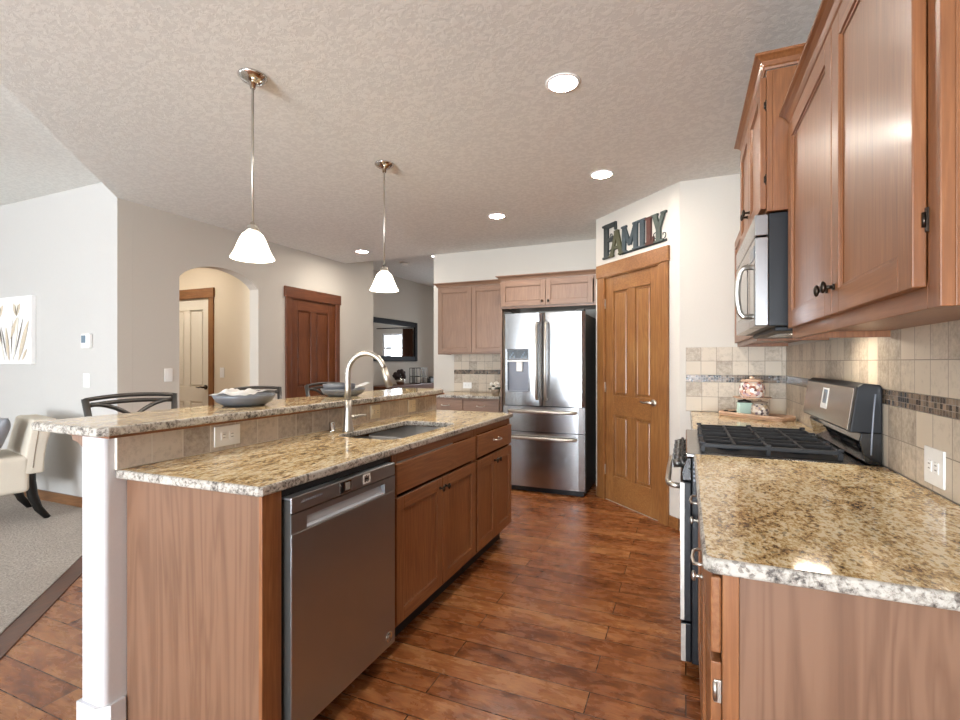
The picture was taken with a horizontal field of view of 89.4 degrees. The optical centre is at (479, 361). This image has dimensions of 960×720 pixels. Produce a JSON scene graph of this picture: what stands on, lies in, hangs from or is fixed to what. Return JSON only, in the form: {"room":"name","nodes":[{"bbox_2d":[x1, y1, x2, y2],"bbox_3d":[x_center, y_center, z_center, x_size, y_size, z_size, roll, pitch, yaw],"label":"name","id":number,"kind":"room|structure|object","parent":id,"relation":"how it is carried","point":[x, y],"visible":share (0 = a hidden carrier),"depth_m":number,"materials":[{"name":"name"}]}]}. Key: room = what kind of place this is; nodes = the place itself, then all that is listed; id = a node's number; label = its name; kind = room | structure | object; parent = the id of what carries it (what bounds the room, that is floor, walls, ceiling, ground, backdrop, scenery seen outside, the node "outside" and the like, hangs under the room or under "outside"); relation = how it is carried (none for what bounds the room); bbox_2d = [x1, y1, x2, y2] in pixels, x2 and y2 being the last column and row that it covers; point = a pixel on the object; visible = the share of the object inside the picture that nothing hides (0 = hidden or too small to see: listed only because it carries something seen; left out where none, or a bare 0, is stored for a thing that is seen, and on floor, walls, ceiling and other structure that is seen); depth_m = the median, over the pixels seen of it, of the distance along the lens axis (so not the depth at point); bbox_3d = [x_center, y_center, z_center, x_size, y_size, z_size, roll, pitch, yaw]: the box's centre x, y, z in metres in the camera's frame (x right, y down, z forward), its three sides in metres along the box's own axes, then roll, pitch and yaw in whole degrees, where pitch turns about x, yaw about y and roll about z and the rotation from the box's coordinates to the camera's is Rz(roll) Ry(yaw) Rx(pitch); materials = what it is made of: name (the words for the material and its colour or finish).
{"room":"kitchen","nodes":[
{"label":"kitchen","id":0,"kind":"room"},
{"bbox_2d":[0,83,100,205],"bbox_3d":[-5.706,-1.585,0.249,5.700,0.100,9.200,0,0,23],"label":"ceiling","id":1,"kind":"structure","parent":0,"point":[34,163],"depth_m":3.71,"materials":[{"name":"white paint"}]},
{"bbox_2d":[0,182,131,496],"bbox_3d":[-4.724,-0.190,4.841,3.720,2.950,0.120,0,0,23],"label":"wall","id":2,"kind":"structure","parent":0,"point":[71,250],"depth_m":4.34,"materials":[{"name":"grey paint"}]},
{"bbox_2d":[0,295,35,363],"bbox_3d":[-4.483,-0.300,4.648,0.715,0.640,0.045,0,0,23],"label":"wall art","id":3,"kind":"object","parent":2,"relation":"attached to","point":[17,314],"visible":1,"depth_m":4.57,"materials":[{"name":"white paper"}]},
{"bbox_2d":[24,489,82,507],"bbox_3d":[-4.741,1.228,4.775,3.700,0.089,0.013,0,0,23],"label":"baseboard","id":4,"kind":"structure","parent":2,"relation":"attached to","point":[71,500],"depth_m":4.35,"materials":[{"name":"brown wood"}]},
{"bbox_2d":[81,334,91,347],"bbox_3d":[-3.405,-0.182,4.198,0.120,0.125,0.030,0,0,23],"label":"thermostat","id":5,"kind":"object","parent":2,"relation":"attached to","point":[86,339],"visible":1,"depth_m":4.18,"materials":[{"name":"white plastic"}]},
{"bbox_2d":[83,373,89,386],"bbox_3d":[-3.424,0.160,4.219,0.090,0.120,0.008,0,0,23],"label":"light switch","id":6,"kind":"object","parent":2,"relation":"attached to","point":[86,377],"visible":1,"depth_m":4.21,"materials":[{"name":"white plastic"}]},
{"bbox_2d":[179,268,249,404],"bbox_3d":[-3.770,-0.045,6.109,2.685,2.660,0.100,0,0,23],"label":"wall","id":7,"kind":"structure","parent":0,"point":[232,296],"depth_m":5.72,"materials":[{"name":"beige paint"}]},
{"bbox_2d":[179,287,214,407],"bbox_3d":[-3.621,0.198,5.993,0.984,2.175,0.119,0,0,23],"label":"door","id":8,"kind":"structure","parent":7,"relation":"in","point":[196,306],"depth_m":5.93,"materials":[{"name":"beige paint"}]},
{"bbox_2d":[220,367,223,377],"bbox_3d":[-3.058,0.125,5.747,0.070,0.120,0.008,0,0,23],"label":"light switch","id":9,"kind":"object","parent":7,"relation":"attached to","point":[221,368],"visible":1,"depth_m":5.75,"materials":[{"name":"white plastic"}]},
{"bbox_2d":[132,202,372,412],"bbox_3d":[-2.366,-0.190,5.801,0.130,2.950,3.490,0,0,23],"label":"wall","id":10,"kind":"structure","parent":0,"point":[165,245],"depth_m":4.98,"materials":[{"name":"beige paint"}]},
{"bbox_2d":[164,368,172,381],"bbox_3d":[-2.861,0.120,4.457,0.008,0.120,0.075,0,0,23],"label":"light switch","id":11,"kind":"object","parent":10,"relation":"attached to","point":[168,373],"visible":1,"depth_m":4.45,"materials":[{"name":"white plastic"}]},
{"bbox_2d":[284,285,340,398],"bbox_3d":[-2.126,0.190,6.204,0.120,2.190,1.010,0,0,23],"label":"door","id":12,"kind":"structure","parent":10,"relation":"in","point":[312,318],"depth_m":6.16,"materials":[{"name":"brown wood"}]},
{"bbox_2d":[83,410,430,719],"bbox_3d":[-0.861,0.769,2.736,0.110,1.032,2.355,0,0,23],"label":"wall","id":13,"kind":"structure","parent":0,"point":[104,494],"depth_m":1.66,"materials":[{"name":"white paint"}]},
{"bbox_2d":[72,435,82,447],"bbox_3d":[-1.415,0.333,1.752,0.136,0.183,0.040,0,0,23],"label":"corbel","id":14,"kind":"object","parent":13,"relation":"attached to","point":[79,439],"visible":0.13,"depth_m":1.74,"materials":[{"name":"brown wood"}]},
{"bbox_2d":[76,696,125,719],"bbox_3d":[-1.285,1.225,1.739,0.134,0.120,0.212,0,0,23],"label":"baseboard","id":15,"kind":"structure","parent":13,"relation":"attached to","point":[85,710],"depth_m":1.65,"materials":[{"name":"white paint"}]},
{"bbox_2d":[74,393,444,438],"bbox_3d":[-0.846,0.246,2.730,0.220,0.012,2.395,0,0,23],"label":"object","id":16,"kind":"object","parent":13,"relation":"on","point":[232,421],"visible":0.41,"depth_m":2.03,"materials":[{"name":"brown stone"}]},
{"bbox_2d":[31,388,442,436],"bbox_3d":[-0.908,0.225,2.751,0.418,0.030,2.485,0,0,23],"label":"countertop","id":17,"kind":"structure","parent":16,"relation":"on","point":[135,422],"depth_m":1.94,"materials":[{"name":"beige stone"}]},
{"bbox_2d":[212,392,275,406],"bbox_3d":[-1.139,0.182,2.346,0.280,0.054,0.280,0,0,23],"label":"serving bowl","id":18,"kind":"object","parent":17,"relation":"on","point":[260,398],"visible":0.93,"depth_m":2.25,"materials":[{"name":"grey ceramic"}]},
{"bbox_2d":[211,388,264,395],"bbox_3d":[-1.156,0.140,2.328,0.184,0.029,0.238,0,0,7],"label":"cloth napkin","id":19,"kind":"object","parent":18,"relation":"in","point":[232,392],"visible":1,"depth_m":2.26,"materials":[{"name":"white fabric"}]},
{"bbox_2d":[320,387,364,396],"bbox_3d":[-0.848,0.186,3.005,0.270,0.046,0.270,0,0,23],"label":"serving bowl","id":20,"kind":"object","parent":17,"relation":"on","point":[330,392],"visible":0.85,"depth_m":2.91,"materials":[{"name":"grey ceramic"}]},
{"bbox_2d":[322,383,354,388],"bbox_3d":[-0.867,0.165,2.986,0.196,0.062,0.196,0,0,23],"label":"serving bowl","id":21,"kind":"object","parent":20,"relation":"on","point":[329,385],"visible":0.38,"depth_m":2.91,"materials":[{"name":"grey ceramic"}]},
{"bbox_2d":[354,382,368,388],"bbox_3d":[-0.763,0.152,3.040,0.155,0.057,0.065,0,0,-20],"label":"cloth napkin","id":22,"kind":"object","parent":21,"relation":"in","point":[365,383],"visible":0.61,"depth_m":3.03,"materials":[{"name":"white fabric"}]},
{"bbox_2d":[115,395,435,469],"bbox_3d":[-0.797,0.311,2.727,0.013,0.118,2.313,0,0,23],"label":"backsplash","id":23,"kind":"structure","parent":13,"relation":"attached to","point":[137,450],"depth_m":2.15,"materials":[{"name":"tile"}]},
{"bbox_2d":[214,424,239,447],"bbox_3d":[-1.070,0.311,2.057,0.008,0.085,0.125,0,0,23],"label":"wall outlet","id":24,"kind":"object","parent":23,"relation":"attached to","point":[226,435],"visible":1,"depth_m":2.05,"materials":[{"name":"white plastic"}]},
{"bbox_2d":[221,431,234,439],"bbox_3d":[-1.067,0.311,2.055,0.003,0.032,0.068,0,0,23],"label":"receptacle","id":25,"kind":"object","parent":24,"relation":"attached to","point":[225,435],"depth_m":2.06,"materials":[{"name":"white plastic"}]},
{"bbox_2d":[371,404,379,418],"bbox_3d":[-0.654,0.311,3.037,0.008,0.085,0.095,0,0,23],"label":"light switch","id":26,"kind":"object","parent":23,"relation":"attached to","point":[375,409],"visible":1,"depth_m":3.03,"materials":[{"name":"beige plastic"}]},
{"bbox_2d":[408,399,415,411],"bbox_3d":[-0.482,0.311,3.442,0.008,0.085,0.095,0,0,23],"label":"light switch","id":27,"kind":"object","parent":23,"relation":"attached to","point":[411,403],"visible":1,"depth_m":3.44,"materials":[{"name":"beige plastic"}]},
{"bbox_2d":[0,481,700,719],"bbox_3d":[-2.611,1.310,3.063,9.200,0.050,16.800,0,0,23],"label":"floor","id":28,"kind":"structure","parent":0,"point":[573,612],"depth_m":2.23,"materials":[{"name":"brown wood"}]},
{"bbox_2d":[0,494,82,633],"bbox_3d":[-5.511,1.279,0.198,5.900,0.012,9.039,0,0,23],"label":"carpet","id":29,"kind":"structure","parent":28,"relation":"on","point":[36,551],"depth_m":3.28,"materials":[{"name":"beige carpet"}]},
{"bbox_2d":[0,414,55,517],"bbox_3d":[-3.954,0.873,3.809,0.583,0.822,0.848,0,0,35],"label":"accent chair","id":30,"kind":"object","parent":29,"relation":"on","point":[24,455],"visible":0.94,"depth_m":3.88,"materials":[{"name":"beige fabric"}]},
{"bbox_2d":[0,417,10,448],"bbox_3d":[-3.861,0.587,3.839,0.422,0.304,0.177,0,0,34],"label":"throw pillow","id":31,"kind":"object","parent":30,"relation":"on","point":[5,424],"visible":1,"depth_m":3.76,"materials":[{"name":"grey fabric"}]},
{"bbox_2d":[0,556,82,659],"bbox_3d":[-2.389,1.282,2.750,0.102,0.006,2.590,0,0,-22],"label":"trim","id":32,"kind":"structure","parent":28,"relation":"on","point":[31,615],"depth_m":2.51,"materials":[{"name":"brown wood"}]},
{"bbox_2d":[81,392,177,416],"bbox_3d":[-1.637,0.725,2.487,0.525,1.122,0.484,0,0,23],"label":"bar stool","id":33,"kind":"object","parent":28,"relation":"on","point":[86,405],"visible":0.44,"depth_m":2.55,"materials":[{"name":"grey metal"}]},
{"bbox_2d":[127,480,280,719],"bbox_3d":[-0.930,0.844,1.608,0.638,0.883,0.077,0,0,23],"label":"island end panel","id":34,"kind":"object","parent":28,"relation":"on","point":[204,566],"visible":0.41,"depth_m":1.55,"materials":[{"name":"brown wood"}]},
{"bbox_2d":[234,386,281,398],"bbox_3d":[-1.332,0.725,3.205,0.525,1.122,0.484,0,0,23],"label":"bar stool","id":35,"kind":"object","parent":28,"relation":"on","point":[278,391],"visible":0.19,"depth_m":3.42,"materials":[{"name":"grey metal"}]},
{"bbox_2d":[304,382,343,396],"bbox_3d":[-1.051,0.725,3.868,0.525,1.122,0.484,0,0,23],"label":"bar stool","id":36,"kind":"object","parent":28,"relation":"on","point":[307,389],"visible":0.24,"depth_m":3.84,"materials":[{"name":"grey metal"}]},
{"bbox_2d":[281,456,394,719],"bbox_3d":[-0.749,0.845,1.914,0.605,0.881,0.612,0,0,23],"label":"dishwasher","id":37,"kind":"object","parent":28,"relation":"on","point":[338,529],"visible":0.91,"depth_m":1.71,"materials":[{"name":"silver metal"}]},
{"bbox_2d":[373,382,433,390],"bbox_3d":[-1.416,0.855,9.319,0.490,0.860,1.910,0,0,23],"label":"sideboard","id":38,"kind":"object","parent":28,"relation":"on","point":[406,385],"visible":0.17,"depth_m":8.96,"materials":[{"name":"brown wood"}]},
{"bbox_2d":[392,369,405,384],"bbox_3d":[-1.491,0.277,9.045,0.232,0.295,0.338,0,0,12],"label":"dried flowers","id":39,"kind":"object","parent":38,"relation":"on","point":[400,380],"visible":1,"depth_m":8.97,"materials":[{"name":"brown plant"}]},
{"bbox_2d":[409,368,427,383],"bbox_3d":[-1.222,0.270,9.661,0.252,0.312,0.282,0,0,23],"label":"wire lantern","id":40,"kind":"object","parent":38,"relation":"on","point":[418,378],"visible":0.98,"depth_m":9.58,"materials":[{"name":"brown metal"}]},
{"bbox_2d":[428,376,433,382],"bbox_3d":[-1.005,0.357,9.943,0.100,0.134,0.160,0,0,23],"label":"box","id":41,"kind":"object","parent":38,"relation":"on","point":[430,378],"visible":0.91,"depth_m":9.88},
{"bbox_2d":[352,425,475,636],"bbox_3d":[-0.459,0.844,2.620,0.640,0.882,0.884,0,0,23],"label":"base cabinet","id":42,"kind":"object","parent":28,"relation":"on","point":[435,491],"visible":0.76,"depth_m":2.42,"materials":[{"name":"brown wood"}]},
{"bbox_2d":[116,410,512,496],"bbox_3d":[-0.503,0.386,2.601,0.648,0.030,2.305,0,0,23],"label":"countertop","id":43,"kind":"structure","parent":42,"relation":"on","point":[265,468],"depth_m":1.89,"materials":[{"name":"beige stone"}]},
{"bbox_2d":[328,422,335,432],"bbox_3d":[-0.780,0.343,2.553,0.040,0.056,0.040,0,0,23],"label":"air gap cap","id":44,"kind":"object","parent":43,"relation":"on","point":[331,424],"visible":1,"depth_m":2.54,"materials":[{"name":"silver metal"}]},
{"bbox_2d":[342,351,392,431],"bbox_3d":[-0.587,0.155,2.596,0.289,0.430,0.147,0,0,23],"label":"kitchen faucet","id":45,"kind":"object","parent":43,"relation":"on","point":[348,417],"visible":1,"depth_m":2.58,"materials":[{"name":"silver metal"}]},
{"bbox_2d":[354,426,452,462],"bbox_3d":[-0.436,0.478,2.689,0.351,0.152,0.696,0,0,23],"label":"sink","id":46,"kind":"object","parent":43,"relation":"in","point":[405,431],"visible":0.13,"depth_m":2.95,"materials":[{"name":"metal"}]},
{"bbox_2d":[354,436,411,462],"bbox_3d":[-0.528,0.478,2.474,0.351,0.152,0.228,0,0,23],"label":"basin","id":47,"kind":"object","parent":46,"relation":"in","point":[366,437],"depth_m":2.60,"materials":[{"name":"metal"}]},
{"bbox_2d":[415,418,510,572],"bbox_3d":[-0.158,0.844,3.323,0.644,0.882,0.641,0,0,23],"label":"base cabinet","id":48,"kind":"object","parent":28,"relation":"on","point":[493,449],"visible":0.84,"depth_m":3.17,"materials":[{"name":"brown wood"}]},
{"bbox_2d":[436,397,500,411],"bbox_3d":[-0.081,0.844,5.648,0.878,0.882,0.635,0,0,23],"label":"base cabinet","id":49,"kind":"object","parent":28,"relation":"on","point":[458,404],"visible":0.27,"depth_m":5.36,"materials":[{"name":"brown wood"}]},
{"bbox_2d":[436,391,500,398],"bbox_3d":[-0.085,0.386,5.663,0.898,0.030,0.630,0,0,23],"label":"countertop","id":50,"kind":"structure","parent":49,"relation":"on","point":[474,395],"depth_m":5.44,"materials":[{"name":"beige stone"}]},
{"bbox_2d":[488,381,500,394],"bbox_3d":[0.172,0.293,5.426,0.152,0.153,0.148,0,0,-24],"label":"potted flowers","id":51,"kind":"object","parent":50,"relation":"on","point":[495,390],"visible":0.97,"depth_m":5.38,"materials":[{"name":"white plant"}]},
{"bbox_2d":[501,309,515,412],"bbox_3d":[0.347,0.359,5.492,0.018,1.851,0.608,0,0,23],"label":"board","id":52,"kind":"object","parent":28,"relation":"on","point":[502,310],"visible":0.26,"depth_m":5.22,"materials":[{"name":"brown wood"}]},
{"bbox_2d":[503,309,595,496],"bbox_3d":[0.740,0.390,5.046,0.825,1.790,0.852,0,0,23],"label":"refrigerator","id":53,"kind":"object","parent":28,"relation":"on","point":[549,358],"visible":0.91,"depth_m":4.71,"materials":[{"name":"silver metal"}]},
{"bbox_2d":[689,495,701,719],"bbox_3d":[1.033,0.844,1.595,0.635,0.882,0.540,0,0,23],"label":"base cabinet","id":54,"kind":"object","parent":28,"relation":"on","point":[692,520],"visible":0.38,"depth_m":1.88,"materials":[{"name":"brown wood"}]},
{"bbox_2d":[694,454,959,610],"bbox_3d":[0.932,0.386,1.320,0.625,0.030,1.132,0,0,23],"label":"countertop","id":55,"kind":"structure","parent":54,"relation":"on","point":[876,532],"depth_m":1.07,"materials":[{"name":"beige stone"}]},
{"bbox_2d":[665,378,881,664],"bbox_3d":[1.247,0.682,2.221,0.732,1.207,0.770,0,0,23],"label":"gas range","id":56,"kind":"object","parent":28,"relation":"on","point":[847,415],"visible":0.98,"depth_m":1.98,"materials":[{"name":"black metal"}]},
{"bbox_2d":[686,423,865,465],"bbox_3d":[1.267,0.358,2.216,0.600,0.062,0.764,0,0,23],"label":"cooktop","id":57,"kind":"object","parent":56,"relation":"in","point":[791,444],"depth_m":2.02,"materials":[{"name":"metal"}]},
{"bbox_2d":[690,548,959,719],"bbox_3d":[0.822,0.844,1.086,0.645,0.882,0.558,0,0,23],"label":"base cabinet","id":58,"kind":"object","parent":28,"relation":"on","point":[771,651],"visible":0.57,"depth_m":0.88,"materials":[{"name":"brown wood"}]},
{"bbox_3d":[1.651,0.844,3.051,0.635,0.882,1.052,0,0,23],"label":"base cabinet","id":59,"kind":"object","parent":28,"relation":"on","visible":0},
{"bbox_2d":[690,411,822,439],"bbox_3d":[1.667,0.386,3.051,0.625,0.030,1.070,0,0,23],"label":"countertop","id":60,"kind":"structure","parent":59,"relation":"on","point":[708,418],"depth_m":2.97,"materials":[{"name":"beige stone"}]},
{"bbox_2d":[719,410,795,421],"bbox_3d":[1.833,0.355,3.231,0.194,0.030,0.484,0,0,-22],"label":"wooden tray","id":61,"kind":"object","parent":60,"relation":"on","point":[772,417],"visible":0.94,"depth_m":3.13,"materials":[{"name":"brown wood"}]},
{"bbox_2d":[736,399,752,413],"bbox_3d":[1.790,0.300,3.283,0.096,0.111,0.096,0,0,23],"label":"glass jar","id":62,"kind":"object","parent":61,"relation":"on","point":[742,406],"visible":0.78,"depth_m":3.25,"materials":[{"name":"green glass"}]},
{"bbox_2d":[733,396,771,399],"bbox_3d":[1.812,0.237,3.231,0.230,0.010,0.230,0,0,23],"label":"wooden plate","id":63,"kind":"object","parent":62,"relation":"on","point":[738,397],"visible":0.71,"depth_m":3.16,"materials":[{"name":"brown wood"}]},
{"bbox_2d":[739,377,764,397],"bbox_3d":[1.812,0.167,3.231,0.155,0.139,0.155,0,0,23],"label":"glass jar","id":64,"kind":"object","parent":63,"relation":"on","point":[751,387],"visible":1,"depth_m":3.17,"materials":[{"name":"multicoloured glass"}]},
{"bbox_2d":[751,400,768,415],"bbox_3d":[1.833,0.300,3.177,0.106,0.111,0.106,0,0,23],"label":"glass jar","id":65,"kind":"object","parent":61,"relation":"on","point":[759,407],"visible":0.79,"depth_m":3.14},
{"bbox_2d":[373,270,433,385],"bbox_3d":[-1.696,-0.190,9.465,0.120,2.950,4.100,0,0,23],"label":"wall","id":66,"kind":"structure","parent":0,"point":[413,302],"depth_m":9.95,"materials":[{"name":"beige paint"}]},
{"bbox_2d":[373,317,417,360],"bbox_3d":[-1.671,-0.415,9.313,0.044,0.800,1.800,0,0,23],"label":"wall mirror","id":67,"kind":"object","parent":66,"relation":"attached to","point":[393,340],"visible":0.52,"depth_m":9.39,"materials":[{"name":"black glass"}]},
{"bbox_2d":[373,255,433,287],"bbox_3d":[0.296,-1.715,8.375,4.800,0.100,4.750,0,0,23],"label":"ceiling","id":68,"kind":"structure","parent":0,"point":[419,269],"depth_m":8.64,"materials":[{"name":"white paint"}]},
{"bbox_2d":[0,0,821,263],"bbox_3d":[-1.843,-1.505,0.239,5.180,0.260,12.000,0,0,23],"label":"ceiling","id":69,"kind":"structure","parent":0,"point":[149,96],"depth_m":2.60,"materials":[{"name":"white paint"}]},
{"bbox_2d":[230,68,274,262],"bbox_3d":[-1.093,-0.935,2.333,0.198,0.880,0.198,0,0,23],"label":"pendant lamp","id":70,"kind":"object","parent":69,"relation":"hanging from","point":[251,246],"visible":1,"depth_m":2.31,"materials":[{"name":"white glass"}]},
{"bbox_2d":[355,250,368,252],"bbox_3d":[-1.467,-1.372,6.038,0.174,0.006,0.174,0,0,23],"label":"recessed light","id":71,"kind":"object","parent":69,"relation":"in","point":[357,251],"visible":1,"depth_m":6.02,"materials":[{"name":"white plastic"}]},
{"bbox_2d":[370,160,398,292],"bbox_3d":[-0.665,-0.935,3.368,0.198,0.880,0.198,0,0,23],"label":"pendant lamp","id":72,"kind":"object","parent":69,"relation":"hanging from","point":[384,282],"visible":1,"depth_m":3.34,"materials":[{"name":"white glass"}]},
{"bbox_2d":[488,213,505,218],"bbox_3d":[0.160,-1.372,4.567,0.174,0.006,0.174,0,0,23],"label":"recessed light","id":73,"kind":"object","parent":69,"relation":"in","point":[494,215],"visible":1,"depth_m":4.56,"materials":[{"name":"white plastic"}]},
{"bbox_2d":[545,73,580,92],"bbox_3d":[0.409,-1.372,2.390,0.174,0.006,0.174,0,0,23],"label":"recessed light","id":74,"kind":"object","parent":69,"relation":"in","point":[560,82],"visible":1,"depth_m":2.38,"materials":[{"name":"white plastic"}]},
{"bbox_2d":[590,170,613,178],"bbox_3d":[0.893,-1.372,3.553,0.174,0.006,0.174,0,0,23],"label":"recessed light","id":75,"kind":"object","parent":69,"relation":"in","point":[600,174],"visible":1,"depth_m":3.55,"materials":[{"name":"white plastic"}]},
{"bbox_2d":[434,239,595,391],"bbox_3d":[0.439,-0.190,5.870,2.180,2.950,0.150,0,0,23],"label":"wall","id":76,"kind":"structure","parent":0,"point":[573,255],"depth_m":5.88,"materials":[{"name":"beige paint"}]},
{"bbox_2d":[433,279,500,354],"bbox_3d":[-0.054,-0.514,5.793,0.948,0.848,0.368,0,0,23],"label":"upper cabinet","id":77,"kind":"object","parent":76,"relation":"attached to","point":[469,316],"visible":0.7,"depth_m":5.65,"materials":[{"name":"brown wood"}]},
{"bbox_2d":[454,354,500,392],"bbox_3d":[0.062,0.130,5.943,0.840,0.480,0.008,0,0,23],"label":"backsplash","id":78,"kind":"structure","parent":76,"relation":"attached to","point":[481,370],"depth_m":5.98,"materials":[{"name":"tile"}]},
{"bbox_2d":[463,382,471,387],"bbox_3d":[-0.158,0.290,6.027,0.115,0.075,0.008,0,0,23],"label":"wall outlet","id":79,"kind":"object","parent":78,"relation":"attached to","point":[465,384],"visible":1,"depth_m":6.03,"materials":[{"name":"white plastic"}]},
{"bbox_2d":[495,269,595,312],"bbox_3d":[0.784,-0.743,5.277,1.074,0.351,0.661,0,0,23],"label":"upper cabinet","id":80,"kind":"object","parent":76,"relation":"attached to","point":[563,292],"visible":0.94,"depth_m":5.01,"materials":[{"name":"brown wood"}]},
{"bbox_2d":[596,182,679,529],"bbox_3d":[1.369,-0.045,4.214,0.100,2.660,1.069,0,0,-22],"label":"wall","id":81,"kind":"structure","parent":0,"point":[668,199],"depth_m":3.79,"materials":[{"name":"beige paint"}]},
{"bbox_2d":[596,245,669,525],"bbox_3d":[1.313,0.186,4.223,0.118,2.198,0.938,0,0,-22],"label":"door","id":82,"kind":"structure","parent":81,"relation":"in","point":[632,306],"depth_m":4.18,"materials":[{"name":"brown wood"}]},
{"bbox_2d":[602,210,666,259],"bbox_3d":[1.311,-1.114,4.185,0.025,0.322,0.822,0,0,-22],"label":"wall sign","id":83,"kind":"object","parent":81,"relation":"attached to","point":[658,222],"visible":1,"depth_m":4.14,"materials":[{"name":"grey metal"}]},
{"bbox_2d":[596,486,678,529],"bbox_3d":[1.319,1.240,4.183,0.013,0.089,1.049,0,0,-22],"label":"baseboard","id":84,"kind":"structure","parent":81,"relation":"attached to","point":[673,521],"depth_m":3.74,"materials":[{"name":"brown wood"}]},
{"bbox_2d":[680,174,786,475],"bbox_3d":[1.866,-0.045,3.608,0.704,2.660,0.100,0,0,23],"label":"wall","id":85,"kind":"structure","parent":0,"point":[709,207],"depth_m":3.63,"materials":[{"name":"beige paint"}]},
{"bbox_2d":[686,346,785,413],"bbox_3d":[1.860,0.130,3.550,0.650,0.480,0.008,0,0,23],"label":"backsplash","id":86,"kind":"structure","parent":85,"relation":"attached to","point":[714,375],"depth_m":3.56,"materials":[{"name":"tile"}]},
{"bbox_2d":[788,338,959,505],"bbox_3d":[0.174,-0.045,-1.432,0.120,2.660,10.700,0,0,23],"label":"wall","id":87,"kind":"structure","parent":0,"point":[803,341],"depth_m":2.57,"materials":[{"name":"beige paint"}]},
{"bbox_2d":[734,43,805,245],"bbox_3d":[1.392,-0.866,2.139,0.428,0.585,0.867,0,0,23],"label":"upper cabinet","id":88,"kind":"object","parent":87,"relation":"attached to","point":[762,135],"visible":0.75,"depth_m":1.85,"materials":[{"name":"brown wood"}]},
{"bbox_2d":[734,211,792,338],"bbox_3d":[1.370,-0.344,2.157,0.459,0.452,0.762,0,0,23],"label":"microwave","id":89,"kind":"object","parent":88,"relation":"attached to","point":[761,281],"visible":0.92,"depth_m":1.87,"materials":[{"name":"silver metal"}]},
{"bbox_2d":[735,231,828,346],"bbox_3d":[1.786,-0.495,2.988,0.366,0.770,1.073,0,0,23],"label":"upper cabinet","id":90,"kind":"object","parent":87,"relation":"attached to","point":[742,341],"visible":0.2,"depth_m":3.25,"materials":[{"name":"brown wood"}]},
{"bbox_2d":[779,0,959,338],"bbox_3d":[1.044,-0.509,1.213,0.346,0.844,1.181,0,0,23],"label":"upper cabinet","id":91,"kind":"object","parent":87,"relation":"attached to","point":[871,105],"visible":0.98,"depth_m":1.02,"materials":[{"name":"brown wood"}]},
{"bbox_2d":[786,320,959,504],"bbox_3d":[1.441,0.130,1.718,0.008,0.480,3.689,0,0,23],"label":"backsplash","id":92,"kind":"structure","parent":87,"relation":"attached to","point":[917,369],"depth_m":1.56,"materials":[{"name":"tile"}]},
{"bbox_2d":[924,445,945,489],"bbox_3d":[1.285,0.297,1.373,0.008,0.105,0.118,0,0,23],"label":"wall outlet","id":93,"kind":"object","parent":92,"relation":"attached to","point":[934,459],"visible":1,"depth_m":1.36,"materials":[{"name":"white plastic"}]},
{"bbox_2d":[927,459,938,474],"bbox_3d":[1.282,0.297,1.374,0.003,0.032,0.068,0,0,23],"label":"receptacle","id":94,"kind":"object","parent":93,"relation":"attached to","point":[932,464],"depth_m":1.38,"materials":[{"name":"white plastic"}]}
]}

